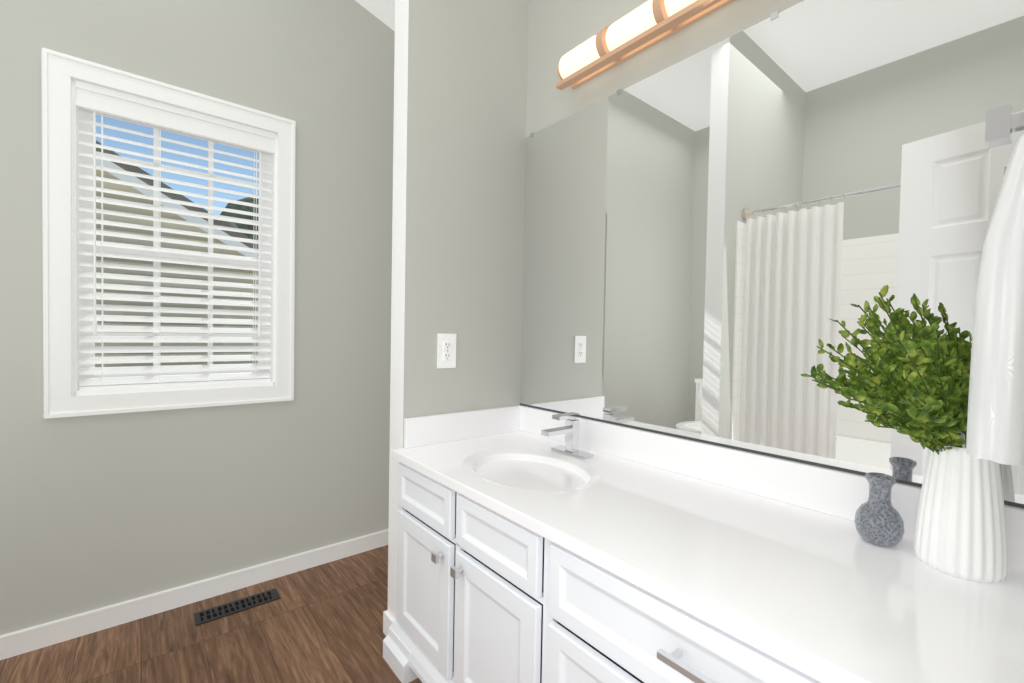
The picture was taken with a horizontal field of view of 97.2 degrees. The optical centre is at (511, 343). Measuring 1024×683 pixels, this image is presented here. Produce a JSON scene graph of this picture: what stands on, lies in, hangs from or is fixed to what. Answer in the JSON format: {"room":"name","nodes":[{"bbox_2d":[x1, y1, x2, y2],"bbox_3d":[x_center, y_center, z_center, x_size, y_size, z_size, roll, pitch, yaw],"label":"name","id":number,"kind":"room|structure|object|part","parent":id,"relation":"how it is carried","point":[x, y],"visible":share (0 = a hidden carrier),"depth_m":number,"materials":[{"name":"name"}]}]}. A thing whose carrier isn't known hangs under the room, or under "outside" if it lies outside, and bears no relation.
{"room":"bathroom","nodes":[
{"label":"bathroom","id":0,"kind":"room"},
{"bbox_2d":[0,0,394,634],"bbox_3d":[-1.603,-0.558,1.739,3.139,3.300,0.140,0,2,-39],"label":"wall","id":1,"kind":"structure","parent":0,"point":[98,512],"depth_m":1.95,"materials":[{"name":"grey paint"}]},
{"bbox_2d":[41,48,295,418],"bbox_3d":[-1.384,-0.386,1.909,0.824,1.300,0.165,0,2,-39],"label":"window","id":2,"kind":"structure","parent":1,"relation":"in","point":[64,396],"depth_m":1.77,"materials":[{"name":"white wood"}]},
{"bbox_3d":[-1.410,-0.391,1.942,0.654,1.126,0.052,0,2,-39],"label":"window sash","id":3,"kind":"part","parent":2,"relation":"part of","materials":[{"name":"white plastic"}]},
{"bbox_2d":[76,81,274,389],"bbox_3d":[-1.368,-0.387,1.890,0.652,1.133,0.085,0,2,-39],"label":"window blinds","id":4,"kind":"object","parent":2,"relation":"attached to","point":[95,101],"visible":0.96,"depth_m":1.86,"materials":[{"name":"white plastic"}]},
{"bbox_2d":[0,529,388,659],"bbox_3d":[-1.584,1.053,1.715,2.859,0.081,0.014,0,2,-39],"label":"baseboard","id":5,"kind":"structure","parent":1,"relation":"attached to","point":[19,642],"depth_m":1.86,"materials":[{"name":"white wood"}]},
{"bbox_2d":[0,545,421,682],"bbox_3d":[-0.445,1.175,0.329,3.459,0.060,4.206,0,2,-39],"label":"floor","id":6,"kind":"structure","parent":0,"point":[322,623],"depth_m":1.66,"materials":[{"name":"wood"}]},
{"bbox_2d":[194,588,280,625],"bbox_3d":[-1.143,1.095,1.887,0.300,0.005,0.092,0,2,-39],"label":"floor vent","id":7,"kind":"object","parent":6,"relation":"in","point":[228,609],"visible":1,"depth_m":1.88,"materials":[{"name":"grey metal"}]},
{"bbox_2d":[383,405,1023,682],"bbox_3d":[0.263,0.714,1.216,0.635,0.848,1.503,0,2,-39],"label":"bathroom vanity","id":8,"kind":"object","parent":6,"relation":"on","point":[514,602],"depth_m":0.99,"materials":[{"name":"white"}]},
{"bbox_2d":[541,412,593,458],"bbox_3d":[0.172,0.317,1.571,0.161,0.141,0.160,0,2,-39],"label":"faucet","id":9,"kind":"object","parent":8,"relation":"on","point":[570,429],"visible":1,"depth_m":1.58,"materials":[{"name":"silver metal"}]},
{"bbox_3d":[0.063,0.707,0.990,0.038,0.416,0.929,0,2,-39],"label":"bathroom vanity handle","id":10,"kind":"part","parent":8,"relation":"part of","materials":[{"name":"silver metal"}]},
{"bbox_3d":[0.281,0.411,1.219,0.605,0.240,1.500,0,2,-39],"label":"bathroom vanity top","id":11,"kind":"part","parent":8,"relation":"part of","materials":[{"name":"white stone"}]},
{"bbox_2d":[854,472,903,546],"bbox_3d":[0.763,0.343,0.938,0.082,0.140,0.082,0,2,-39],"label":"vase","id":12,"kind":"object","parent":8,"relation":"on","point":[878,520],"visible":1,"depth_m":0.92,"materials":[{"name":"grey stone"}]},
{"bbox_2d":[801,285,1007,582],"bbox_3d":[0.722,0.151,0.847,0.282,0.524,0.286,0,2,-39],"label":"vase","id":13,"kind":"object","parent":8,"relation":"on","point":[960,530],"visible":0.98,"depth_m":0.81,"materials":[{"name":"white ceramic"}]},
{"bbox_2d":[355,0,394,30],"bbox_3d":[-0.389,-1.856,0.263,3.459,0.796,4.206,0,2,-39],"label":"ceiling","id":14,"kind":"structure","parent":0,"point":[383,11],"depth_m":2.29,"materials":[{"name":"white paint"}]},
{"bbox_2d":[387,0,528,618],"bbox_3d":[-0.198,-0.534,1.838,0.562,3.300,0.113,0,2,-39],"label":"wall","id":15,"kind":"structure","parent":0,"point":[460,95],"depth_m":1.75,"materials":[{"name":"grey paint"}]},
{"bbox_2d":[383,610,393,635],"bbox_3d":[-0.287,1.073,1.905,0.535,0.081,0.012,0,2,-39],"label":"baseboard","id":16,"kind":"structure","parent":15,"relation":"attached to","point":[387,619],"depth_m":1.72,"materials":[{"name":"white wood"}]},
{"bbox_2d":[437,334,455,367],"bbox_3d":[-0.250,0.027,1.737,0.080,0.132,0.008,0,2,-39],"label":"electrical outlet","id":17,"kind":"object","parent":15,"relation":"attached to","point":[446,352],"visible":1,"depth_m":1.73,"materials":[{"name":"white plastic"}]},
{"bbox_2d":[520,0,1023,508],"bbox_3d":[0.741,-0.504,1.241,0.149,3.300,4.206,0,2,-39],"label":"mirror","id":18,"kind":"object","parent":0,"point":[720,236],"depth_m":1.22,"materials":[{"name":"grey mirror"}]},
{"bbox_3d":[0.828,-0.487,0.532,0.635,3.300,0.200,0,2,-39],"label":"wall","id":19,"kind":"structure","parent":0,"visible":0},
{"bbox_2d":[556,0,734,90],"bbox_3d":[0.577,-1.001,1.245,0.115,0.118,1.208,0,2,-39],"label":"sconce","id":20,"kind":"object","parent":19,"relation":"attached to","point":[644,26],"visible":1,"depth_m":1.44,"materials":[{"name":"white glass"}]},
{"bbox_2d":[966,104,1023,465],"bbox_3d":[0.811,-0.104,0.725,0.223,0.562,0.096,0,2,-39],"label":"hanging towel","id":21,"kind":"object","parent":19,"relation":"hanging from","point":[995,425],"visible":1,"depth_m":0.69,"materials":[{"name":"white fabric"}]},
{"label":"outside","id":22,"kind":"structure","parent":0,"visible":0},
{"bbox_3d":[-20.165,3.351,24.540,80.000,0.200,56.694,0,2,-39],"label":"ground","id":23,"kind":"structure","parent":22,"visible":0},
{"bbox_2d":[95,140,257,366],"bbox_3d":[-11.132,-0.384,8.824,11.873,8.290,9.820,0,2,-39],"label":"house","id":24,"kind":"structure","parent":23,"relation":"on","point":[132,179],"depth_m":7.32,"materials":[{"name":"brown"}]},
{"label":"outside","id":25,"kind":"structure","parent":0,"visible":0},
{"bbox_2d":[220,197,257,239],"bbox_3d":[-12.435,-3.841,24.592,10.514,8.320,6.879,0,2,-39],"label":"trees","id":26,"kind":"object","parent":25,"point":[243,208],"depth_m":22.70,"materials":[{"name":"green plant"}]}
]}

